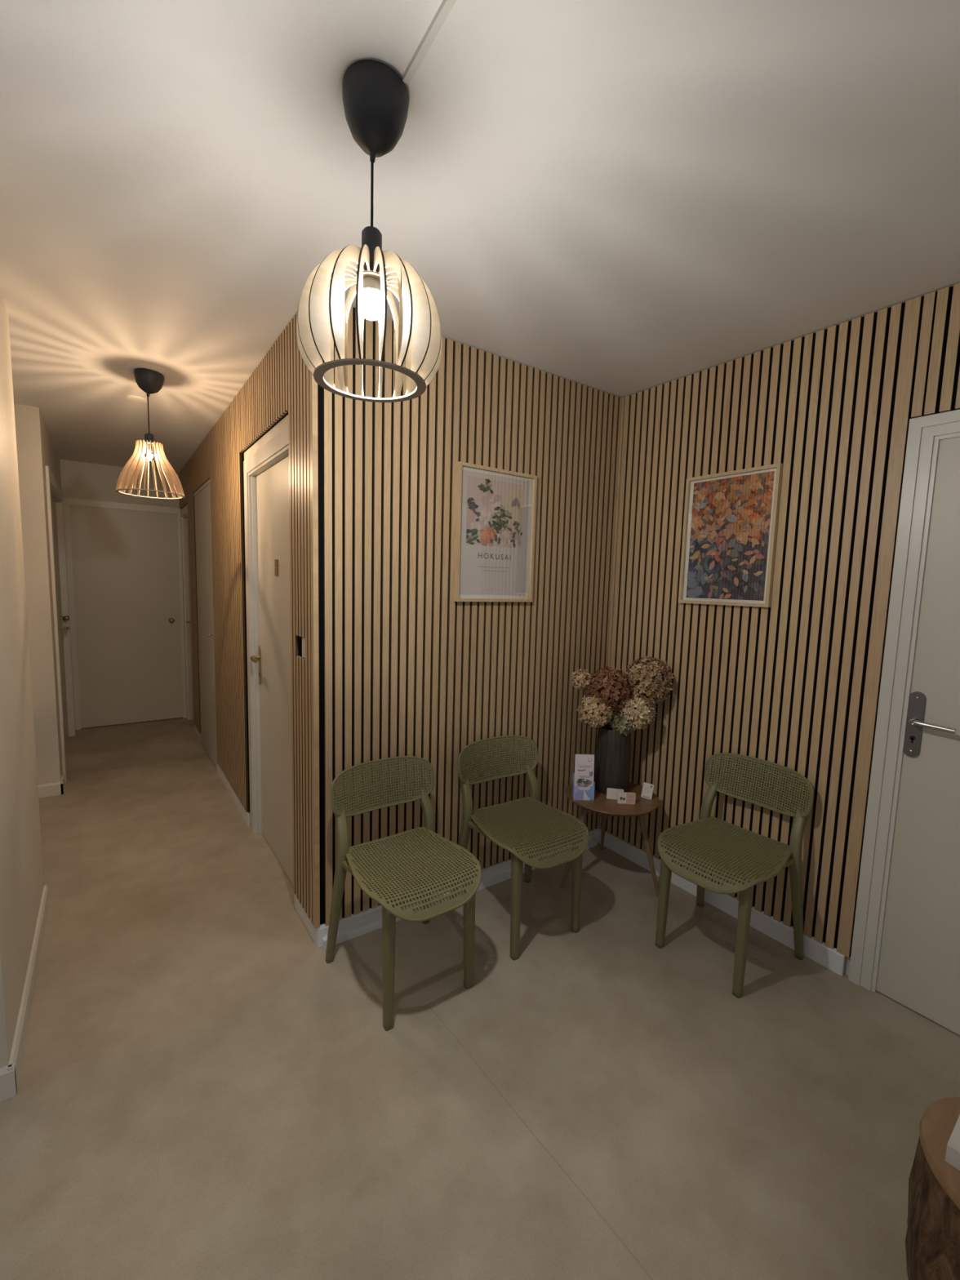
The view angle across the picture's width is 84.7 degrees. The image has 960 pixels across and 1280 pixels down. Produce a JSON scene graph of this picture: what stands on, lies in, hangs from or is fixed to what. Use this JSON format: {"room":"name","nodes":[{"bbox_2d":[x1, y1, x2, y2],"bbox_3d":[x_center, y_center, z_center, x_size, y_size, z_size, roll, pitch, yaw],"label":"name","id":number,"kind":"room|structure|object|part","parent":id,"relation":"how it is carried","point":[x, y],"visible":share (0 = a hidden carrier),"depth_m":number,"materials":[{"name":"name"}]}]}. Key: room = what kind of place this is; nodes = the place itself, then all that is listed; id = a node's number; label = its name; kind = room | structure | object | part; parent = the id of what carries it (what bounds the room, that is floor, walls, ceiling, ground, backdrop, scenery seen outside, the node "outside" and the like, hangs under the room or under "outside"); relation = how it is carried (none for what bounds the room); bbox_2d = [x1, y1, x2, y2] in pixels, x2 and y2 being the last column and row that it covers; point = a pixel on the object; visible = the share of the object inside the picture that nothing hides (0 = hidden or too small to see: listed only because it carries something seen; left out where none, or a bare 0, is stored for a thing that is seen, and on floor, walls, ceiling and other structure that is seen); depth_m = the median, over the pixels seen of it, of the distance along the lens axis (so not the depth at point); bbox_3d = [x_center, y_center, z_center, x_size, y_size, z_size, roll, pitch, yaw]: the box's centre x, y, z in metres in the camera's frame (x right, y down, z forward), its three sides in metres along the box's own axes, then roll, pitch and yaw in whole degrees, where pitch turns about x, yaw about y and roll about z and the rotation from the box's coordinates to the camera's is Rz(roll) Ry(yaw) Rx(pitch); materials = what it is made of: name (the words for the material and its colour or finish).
{"room":"lobby","nodes":[
{"label":"lobby","id":0,"kind":"room"},
{"bbox_2d":[0,293,44,1068],"bbox_3d":[-2.374,0.034,1.264,1.870,2.500,1.062,-3,7,-35],"label":"wall","id":1,"kind":"structure","parent":0,"point":[21,868],"depth_m":1.85,"materials":[{"name":"paint"}]},
{"bbox_2d":[0,884,48,1102],"bbox_3d":[-2.357,1.230,1.418,1.784,0.090,1.076,-3,7,-35],"label":"baseboard","id":2,"kind":"structure","parent":1,"relation":"attached to","point":[9,1074],"depth_m":1.70,"materials":[{"name":"white paint"}]},
{"bbox_2d":[13,403,62,785],"bbox_3d":[-4.066,-0.264,3.628,1.847,2.500,1.828,-3,7,-35],"label":"wall","id":3,"kind":"structure","parent":0,"point":[36,449],"depth_m":3.39,"materials":[{"name":"paint"}]},
{"bbox_2d":[37,773,65,798],"bbox_3d":[-3.572,1.019,3.109,1.759,0.085,0.179,-3,7,-35],"label":"baseboard","id":4,"kind":"structure","parent":3,"relation":"attached to","point":[57,788],"depth_m":3.51,"materials":[{"name":"white paint"}]},
{"bbox_2d":[44,465,75,782],"bbox_3d":[-3.344,-0.144,4.184,0.094,2.185,1.430,-3,7,-35],"label":"door","id":5,"kind":"structure","parent":3,"relation":"in","point":[54,492],"depth_m":4.52,"materials":[{"name":"paint"}]},
{"bbox_3d":[-3.659,-0.106,4.619,0.006,0.200,0.036,-3,7,-35],"label":"handle plate","id":6,"kind":"part","parent":5,"relation":"part of","materials":[{"name":"gold metal"}]},
{"bbox_2d":[59,459,179,728],"bbox_3d":[-3.484,-0.415,5.210,1.176,2.500,0.100,-3,7,-35],"label":"wall","id":7,"kind":"structure","parent":0,"point":[79,480],"depth_m":4.97,"materials":[{"name":"paint"}]},
{"bbox_2d":[62,497,186,729],"bbox_3d":[-3.426,-0.237,5.155,0.953,2.160,0.089,-3,7,-35],"label":"door","id":8,"kind":"structure","parent":7,"relation":"in","point":[124,560],"depth_m":5.14,"materials":[{"name":"paint"}]},
{"bbox_3d":[-3.132,-0.199,5.351,0.048,0.048,0.060,-3,7,-35],"label":"knob","id":9,"kind":"part","parent":8,"relation":"part of","materials":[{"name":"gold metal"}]},
{"bbox_2d":[178,311,319,928],"bbox_3d":[-1.803,-0.214,3.753,0.121,2.500,4.240,-3,7,-35],"label":"wall","id":10,"kind":"structure","parent":0,"point":[281,392],"depth_m":2.40,"materials":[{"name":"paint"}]},
{"bbox_2d":[180,504,195,732],"bbox_3d":[-2.847,-0.215,5.194,0.094,2.140,0.600,-3,7,-35],"label":"door","id":11,"kind":"structure","parent":10,"relation":"in","point":[184,512],"depth_m":5.35,"materials":[{"name":"paint"}]},
{"bbox_2d":[193,479,217,773],"bbox_3d":[-2.215,-0.117,4.248,0.062,2.180,0.872,-3,7,-35],"label":"door","id":12,"kind":"structure","parent":10,"relation":"in","point":[202,495],"depth_m":4.22,"materials":[{"name":"paint"}]},
{"bbox_2d":[195,725,319,947],"bbox_3d":[-1.685,1.023,3.586,0.014,0.084,3.580,-3,7,-35],"label":"baseboard","id":13,"kind":"structure","parent":10,"relation":"attached to","point":[314,933],"depth_m":2.37,"materials":[{"name":"white wood"}]},
{"bbox_2d":[243,425,295,907],"bbox_3d":[-1.030,0.117,2.642,0.094,2.120,0.970,-3,7,-35],"label":"door","id":14,"kind":"structure","parent":10,"relation":"in","point":[266,471],"depth_m":2.74,"materials":[{"name":"paint"}]},
{"bbox_3d":[-1.218,0.104,2.873,0.053,0.022,0.130,-3,7,-35],"label":"lever","id":15,"kind":"part","parent":14,"relation":"part of","materials":[{"name":"gold metal"}]},
{"bbox_3d":[-1.227,0.140,2.939,0.006,0.220,0.036,-3,7,-35],"label":"handle plate","id":16,"kind":"part","parent":14,"relation":"part of","materials":[{"name":"gold metal"}]},
{"bbox_2d":[302,637,305,657],"bbox_3d":[-0.715,0.029,2.142,0.015,0.087,0.088,-3,7,-35],"label":"light switch","id":17,"kind":"object","parent":10,"relation":"attached to","point":[303,638],"visible":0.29,"depth_m":2.12,"materials":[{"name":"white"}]},
{"bbox_2d":[317,303,622,924],"bbox_3d":[0.069,-0.035,2.565,1.758,2.500,0.121,-3,7,-35],"label":"wall","id":18,"kind":"structure","parent":0,"point":[406,668],"depth_m":2.31,"materials":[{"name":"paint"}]},
{"bbox_2d":[320,828,598,946],"bbox_3d":[0.021,1.173,2.618,1.648,0.084,0.014,-3,7,-35],"label":"baseboard","id":19,"kind":"structure","parent":18,"relation":"attached to","point":[348,922],"depth_m":2.27,"materials":[{"name":"white wood"}]},
{"bbox_2d":[453,461,537,601],"bbox_3d":[0.078,-0.477,2.426,0.440,0.600,0.022,-3,7,-35],"label":"picture frame","id":20,"kind":"object","parent":18,"relation":"attached to","point":[495,508],"visible":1,"depth_m":2.42,"materials":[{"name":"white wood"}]},
{"bbox_2d":[0,717,959,1279],"bbox_3d":[-1.168,1.279,2.173,4.792,0.100,8.240,-3,7,-35],"label":"floor","id":21,"kind":"structure","parent":0,"point":[202,1094],"depth_m":1.58,"materials":[{"name":"concrete"}]},
{"bbox_2d":[324,755,481,1031],"bbox_3d":[-0.270,0.890,1.967,0.461,0.771,0.513,-3,7,-36],"label":"chair","id":22,"kind":"object","parent":21,"relation":"on","point":[395,871],"visible":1,"depth_m":1.96,"materials":[{"name":"green plastic"}]},
{"bbox_3d":[-0.544,0.928,2.013,0.067,0.671,0.100,-3,7,-36],"label":"leg","id":23,"kind":"part","parent":22,"relation":"part of","materials":[{"name":"green plastic"}]},
{"bbox_3d":[-0.391,0.581,2.113,0.436,0.185,0.069,-3,7,-36],"label":"backrest","id":24,"kind":"part","parent":22,"relation":"part of","materials":[{"name":"green plastic"}]},
{"bbox_3d":[-0.303,1.073,1.752,0.041,0.449,0.046,-3,7,-36],"label":"leg","id":25,"kind":"part","parent":22,"relation":"part of","materials":[{"name":"green plastic"}]},
{"bbox_3d":[-0.266,0.844,1.958,0.397,0.025,0.353,-3,7,-36],"label":"seat frame","id":26,"kind":"part","parent":22,"relation":"part of","materials":[{"name":"green plastic"}]},
{"bbox_3d":[-0.250,0.848,1.936,0.430,0.084,0.437,-3,7,-36],"label":"seat","id":27,"kind":"part","parent":22,"relation":"part of","materials":[{"name":"green plastic"}]},
{"bbox_3d":[-0.225,0.913,2.242,0.067,0.671,0.100,-3,7,-36],"label":"leg","id":28,"kind":"part","parent":22,"relation":"part of","materials":[{"name":"green plastic"}]},
{"bbox_3d":[-0.045,1.060,1.937,0.041,0.449,0.046,-3,7,-36],"label":"leg","id":29,"kind":"part","parent":22,"relation":"part of","materials":[{"name":"green plastic"}]},
{"bbox_2d":[449,735,589,960],"bbox_3d":[0.189,0.867,2.311,0.461,0.771,0.513,-2,7,-33],"label":"chair","id":30,"kind":"object","parent":21,"relation":"on","point":[527,828],"visible":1,"depth_m":2.30,"materials":[{"name":"green plastic"}]},
{"bbox_3d":[-0.082,0.903,2.371,0.067,0.671,0.100,-2,7,-33],"label":"leg","id":31,"kind":"part","parent":30,"relation":"part of","materials":[{"name":"green plastic"}]},
{"bbox_3d":[0.079,0.557,2.464,0.436,0.185,0.069,-2,7,-33],"label":"backrest","id":32,"kind":"part","parent":30,"relation":"part of","materials":[{"name":"green plastic"}]},
{"bbox_3d":[0.143,1.049,2.097,0.041,0.449,0.046,-2,7,-33],"label":"leg","id":33,"kind":"part","parent":30,"relation":"part of","materials":[{"name":"green plastic"}]},
{"bbox_3d":[0.192,0.821,2.302,0.397,0.025,0.353,-2,7,-33],"label":"seat frame","id":34,"kind":"part","parent":30,"relation":"part of","materials":[{"name":"green plastic"}]},
{"bbox_3d":[0.207,0.824,2.278,0.430,0.084,0.437,-2,7,-33],"label":"seat","id":35,"kind":"part","parent":30,"relation":"part of","materials":[{"name":"green plastic"}]},
{"bbox_3d":[0.249,0.890,2.583,0.067,0.671,0.100,-2,7,-33],"label":"leg","id":36,"kind":"part","parent":30,"relation":"part of","materials":[{"name":"green plastic"}]},
{"bbox_3d":[0.411,1.038,2.269,0.041,0.449,0.046,-2,7,-33],"label":"leg","id":37,"kind":"part","parent":30,"relation":"part of","materials":[{"name":"green plastic"}]},
{"bbox_2d":[560,782,659,896],"bbox_3d":[0.644,1.001,2.662,0.480,0.458,0.482,-3,7,-35],"label":"side table","id":38,"kind":"object","parent":21,"relation":"on","point":[601,804],"visible":0.51,"depth_m":2.56,"materials":[{"name":"brown wood"}]},
{"bbox_3d":[0.473,1.010,2.605,0.143,0.441,0.029,-1,6,-20],"label":"leg","id":39,"kind":"part","parent":38,"relation":"part of","materials":[{"name":"brown wood"}]},
{"bbox_2d":[572,773,595,800],"bbox_3d":[0.505,0.716,2.571,0.100,0.120,0.041,2,6,-1],"label":"holder","id":40,"kind":"object","parent":38,"relation":"on","point":[577,794],"visible":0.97,"depth_m":2.56,"materials":[{"name":"blue"}]},
{"bbox_2d":[573,754,594,791],"bbox_3d":[0.506,0.664,2.566,0.092,0.215,0.024,2,6,-1],"label":"leaflet","id":41,"kind":"object","parent":40,"relation":"in","point":[584,763],"visible":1,"depth_m":2.56,"materials":[{"name":"white paper"}]},
{"bbox_2d":[575,758,593,786],"bbox_3d":[0.509,0.644,2.562,0.084,0.143,0.002,2,1,-1],"label":"print","id":42,"kind":"object","parent":41,"relation":"attached to","point":[582,782],"depth_m":2.56},
{"bbox_3d":[0.690,0.984,2.904,0.030,0.443,0.178,3,6,10],"label":"leg","id":43,"kind":"part","parent":38,"relation":"part of","materials":[{"name":"brown wood"}]},
{"bbox_2d":[594,722,631,794],"bbox_3d":[0.677,0.603,2.688,0.177,0.330,0.174,-3,7,-35],"label":"vase","id":44,"kind":"object","parent":38,"relation":"on","point":[612,755],"visible":0.77,"depth_m":2.62,"materials":[{"name":"grey ceramic"}]},
{"bbox_2d":[570,668,605,728],"bbox_3d":[0.552,0.440,2.650,0.221,0.595,0.110,2,6,2],"label":"hydrangea","id":45,"kind":"object","parent":44,"relation":"in","point":[580,682],"visible":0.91,"depth_m":2.60,"materials":[{"name":"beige plant"}]},
{"bbox_2d":[576,693,613,729],"bbox_3d":[0.566,0.499,2.623,0.176,0.485,0.182,5,7,26],"label":"hydrangea","id":46,"kind":"object","parent":44,"relation":"in","point":[590,710],"visible":0.91,"depth_m":2.55,"materials":[{"name":"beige plant"}]},
{"bbox_2d":[583,666,633,730],"bbox_3d":[0.638,0.434,2.645,0.250,0.613,0.249,-3,7,-35],"label":"hydrangea","id":47,"kind":"object","parent":44,"relation":"in","point":[612,689],"visible":0.77,"depth_m":2.55,"materials":[{"name":"brown plant"}]},
{"bbox_2d":[608,710,635,735],"bbox_3d":[0.702,0.544,2.620,0.128,0.402,0.129,-3,7,-35],"label":"hydrangea","id":48,"kind":"object","parent":44,"relation":"in","point":[619,723],"visible":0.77,"depth_m":2.57,"materials":[{"name":"green plant"}]},
{"bbox_2d":[617,694,657,730],"bbox_3d":[0.764,0.505,2.609,0.184,0.485,0.190,-3,7,-35],"label":"hydrangea","id":49,"kind":"object","parent":44,"relation":"in","point":[642,713],"visible":0.84,"depth_m":2.54,"materials":[{"name":"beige plant"}]},
{"bbox_2d":[622,655,674,704],"bbox_3d":[0.833,0.412,2.646,0.258,0.667,0.249,-3,7,-35],"label":"hydrangea","id":50,"kind":"object","parent":44,"relation":"in","point":[647,680],"visible":0.9,"depth_m":2.55,"materials":[{"name":"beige plant"}]},
{"bbox_2d":[606,787,623,799],"bbox_3d":[0.662,0.754,2.585,0.081,0.056,0.028,3,6,8],"label":"cards","id":51,"kind":"object","parent":38,"relation":"on","point":[611,793],"visible":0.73,"depth_m":2.58,"materials":[{"name":"beige paper"}]},
{"bbox_2d":[617,791,635,804],"bbox_3d":[0.703,0.759,2.537,0.085,0.058,0.028,2,6,1],"label":"cards","id":52,"kind":"object","parent":38,"relation":"on","point":[624,797],"visible":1,"depth_m":2.53,"materials":[{"name":"beige paper"}]},
{"bbox_2d":[620,793,635,804],"bbox_3d":[0.708,0.759,2.525,0.072,0.050,0.001,3,0,0],"label":"print","id":53,"kind":"object","parent":52,"relation":"on","point":[630,797],"depth_m":2.53},
{"bbox_2d":[640,782,653,799],"bbox_3d":[0.828,0.748,2.606,0.056,0.082,0.028,4,7,24],"label":"cards","id":54,"kind":"object","parent":38,"relation":"on","point":[647,788],"visible":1,"depth_m":2.60,"materials":[{"name":"beige paper"}]},
{"bbox_3d":[0.818,1.023,2.572,0.144,0.441,0.029,5,7,30],"label":"leg","id":55,"kind":"part","parent":38,"relation":"part of","materials":[{"name":"brown wood"}]},
{"bbox_2d":[655,752,813,998],"bbox_3d":[1.005,0.907,2.148,0.513,0.771,0.461,-3,8,-38],"label":"chair","id":56,"kind":"object","parent":21,"relation":"on","point":[744,858],"visible":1,"depth_m":2.13,"materials":[{"name":"green plastic"}]},
{"bbox_3d":[0.766,1.057,2.184,0.046,0.449,0.041,-3,8,-38],"label":"leg","id":57,"kind":"part","parent":56,"relation":"part of","materials":[{"name":"green plastic"}]},
{"bbox_3d":[1.035,0.929,2.425,0.100,0.671,0.067,-3,8,-38],"label":"leg","id":58,"kind":"part","parent":56,"relation":"part of","materials":[{"name":"green plastic"}]},
{"bbox_3d":[0.981,0.862,2.123,0.437,0.084,0.430,-3,8,-38],"label":"seat","id":59,"kind":"part","parent":56,"relation":"part of","materials":[{"name":"green plastic"}]},
{"bbox_3d":[1.003,0.861,2.140,0.353,0.025,0.397,-3,8,-38],"label":"seat frame","id":60,"kind":"part","parent":56,"relation":"part of","materials":[{"name":"green plastic"}]},
{"bbox_3d":[0.962,1.089,1.934,0.046,0.449,0.041,-3,8,-38],"label":"leg","id":61,"kind":"part","parent":56,"relation":"part of","materials":[{"name":"green plastic"}]},
{"bbox_3d":[1.186,0.611,2.252,0.069,0.185,0.436,-3,8,-38],"label":"backrest","id":62,"kind":"part","parent":56,"relation":"part of","materials":[{"name":"green plastic"}]},
{"bbox_3d":[1.276,0.968,2.117,0.100,0.671,0.067,-3,8,-38],"label":"leg","id":63,"kind":"part","parent":56,"relation":"part of","materials":[{"name":"green plastic"}]},
{"bbox_2d":[905,1097,959,1279],"bbox_3d":[1.020,1.205,0.983,0.364,0.420,0.361,-3,7,-35],"label":"table","id":64,"kind":"object","parent":21,"relation":"on","point":[932,1239],"visible":0.98,"depth_m":1.00,"materials":[{"name":"brown wood"}]},
{"bbox_2d":[945,1115,959,1170],"bbox_3d":[0.982,0.976,0.973,0.130,0.035,0.160,-3,8,-37],"label":"tissue box","id":65,"kind":"object","parent":64,"relation":"on","point":[952,1157],"visible":1,"depth_m":0.99,"materials":[{"name":"grey"}]},
{"bbox_2d":[0,0,959,474],"bbox_3d":[-1.095,-1.305,1.899,4.792,0.100,8.240,-3,7,-35],"label":"ceiling","id":66,"kind":"structure","parent":0,"point":[620,198],"depth_m":1.33,"materials":[{"name":"paint"}]},
{"bbox_2d":[124,395,146,403],"bbox_3d":[-2.002,-1.399,3.067,0.112,0.010,0.112,-3,7,-35],"label":"rosette","id":67,"kind":"object","parent":66,"relation":"attached to","point":[130,397],"visible":0.99,"depth_m":3.05,"materials":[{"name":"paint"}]},
{"bbox_2d":[115,368,185,499],"bbox_3d":[-1.695,-1.057,2.700,0.304,0.608,0.304,-3,7,-35],"label":"pendant lamp","id":68,"kind":"object","parent":66,"relation":"hanging from","point":[149,381],"visible":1,"depth_m":2.66,"materials":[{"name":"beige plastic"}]},
{"bbox_3d":[-1.692,-1.149,2.690,0.005,0.194,0.006,-3,7,-35],"label":"cord","id":69,"kind":"part","parent":68,"relation":"part of","materials":[{"name":"black plastic"}]},
{"bbox_2d":[144,433,154,452],"bbox_3d":[-1.696,-1.012,2.705,0.042,0.087,0.042,-3,7,-35],"label":"socket","id":70,"kind":"object","parent":68,"relation":"attached to","point":[149,437],"depth_m":2.69,"materials":[{"name":"black plastic"}]},
{"bbox_3d":[-1.698,-0.952,2.711,0.048,0.060,0.048,-3,7,-35],"label":"bulb","id":71,"kind":"part","parent":68,"relation":"part of","materials":[{"name":"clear glass"}]},
{"bbox_2d":[296,59,442,402],"bbox_3d":[-0.232,-0.858,1.131,0.311,0.588,0.310,-3,7,-35],"label":"pendant lamp","id":72,"kind":"object","parent":66,"relation":"hanging from","point":[375,98],"visible":1,"depth_m":1.08,"materials":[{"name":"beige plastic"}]},
{"bbox_2d":[361,226,382,280],"bbox_3d":[-0.233,-0.828,1.135,0.043,0.095,0.043,-3,7,-35],"label":"socket","id":73,"kind":"object","parent":72,"relation":"attached to","point":[371,236],"depth_m":1.11,"materials":[{"name":"black plastic"}]},
{"bbox_3d":[-0.236,-0.739,1.144,0.064,0.080,0.064,-3,7,-35],"label":"bulb","id":74,"kind":"part","parent":72,"relation":"part of","materials":[{"name":"white glass"}]},
{"bbox_3d":[-0.235,-0.765,1.141,0.060,0.039,0.060,-3,7,-35],"label":"bulb","id":75,"kind":"part","parent":72,"relation":"part of","materials":[{"name":"grey glass"}]},
{"bbox_3d":[-0.230,-0.948,1.122,0.005,0.150,0.006,-3,7,-35],"label":"cord","id":76,"kind":"part","parent":72,"relation":"part of","materials":[{"name":"black plastic"}]},
{"bbox_2d":[402,0,456,84],"bbox_3d":[0.323,-1.045,0.347,0.014,0.011,1.734,-2,7,-33],"label":"trim","id":77,"kind":"structure","parent":66,"relation":"attached to","point":[446,6],"depth_m":0.98,"materials":[{"name":"white paint"}]},
{"bbox_2d":[598,283,959,976],"bbox_3d":[1.862,0.133,1.455,0.120,2.500,3.821,-3,7,-35],"label":"wall","id":78,"kind":"structure","parent":0,"point":[794,682],"depth_m":2.16,"materials":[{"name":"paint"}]},
{"bbox_2d":[597,828,845,976],"bbox_3d":[1.059,1.204,2.572,0.016,0.090,1.262,-3,7,-35],"label":"baseboard","id":79,"kind":"structure","parent":78,"relation":"attached to","point":[834,961],"depth_m":2.34,"materials":[{"name":"white wood"}]},
{"bbox_2d":[678,462,782,607],"bbox_3d":[1.105,-0.453,2.366,0.022,0.590,0.430,-3,7,-35],"label":"picture frame","id":80,"kind":"object","parent":78,"relation":"attached to","point":[731,519],"visible":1,"depth_m":2.35,"materials":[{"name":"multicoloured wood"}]},
{"bbox_2d":[848,409,959,1035],"bbox_3d":[1.744,0.326,1.540,0.097,2.092,0.976,-3,7,-35],"label":"door","id":81,"kind":"structure","parent":78,"relation":"in","point":[905,948],"depth_m":1.84,"materials":[{"name":"paint"}]},
{"bbox_3d":[1.530,0.297,1.856,0.006,0.235,0.046,-3,7,-35],"label":"handle plate","id":82,"kind":"part","parent":81,"relation":"part of","materials":[{"name":"grey metal"}]},
{"bbox_3d":[1.538,0.291,1.793,0.053,0.022,0.130,-3,7,-35],"label":"lever","id":83,"kind":"part","parent":81,"relation":"part of","materials":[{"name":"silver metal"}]}
]}

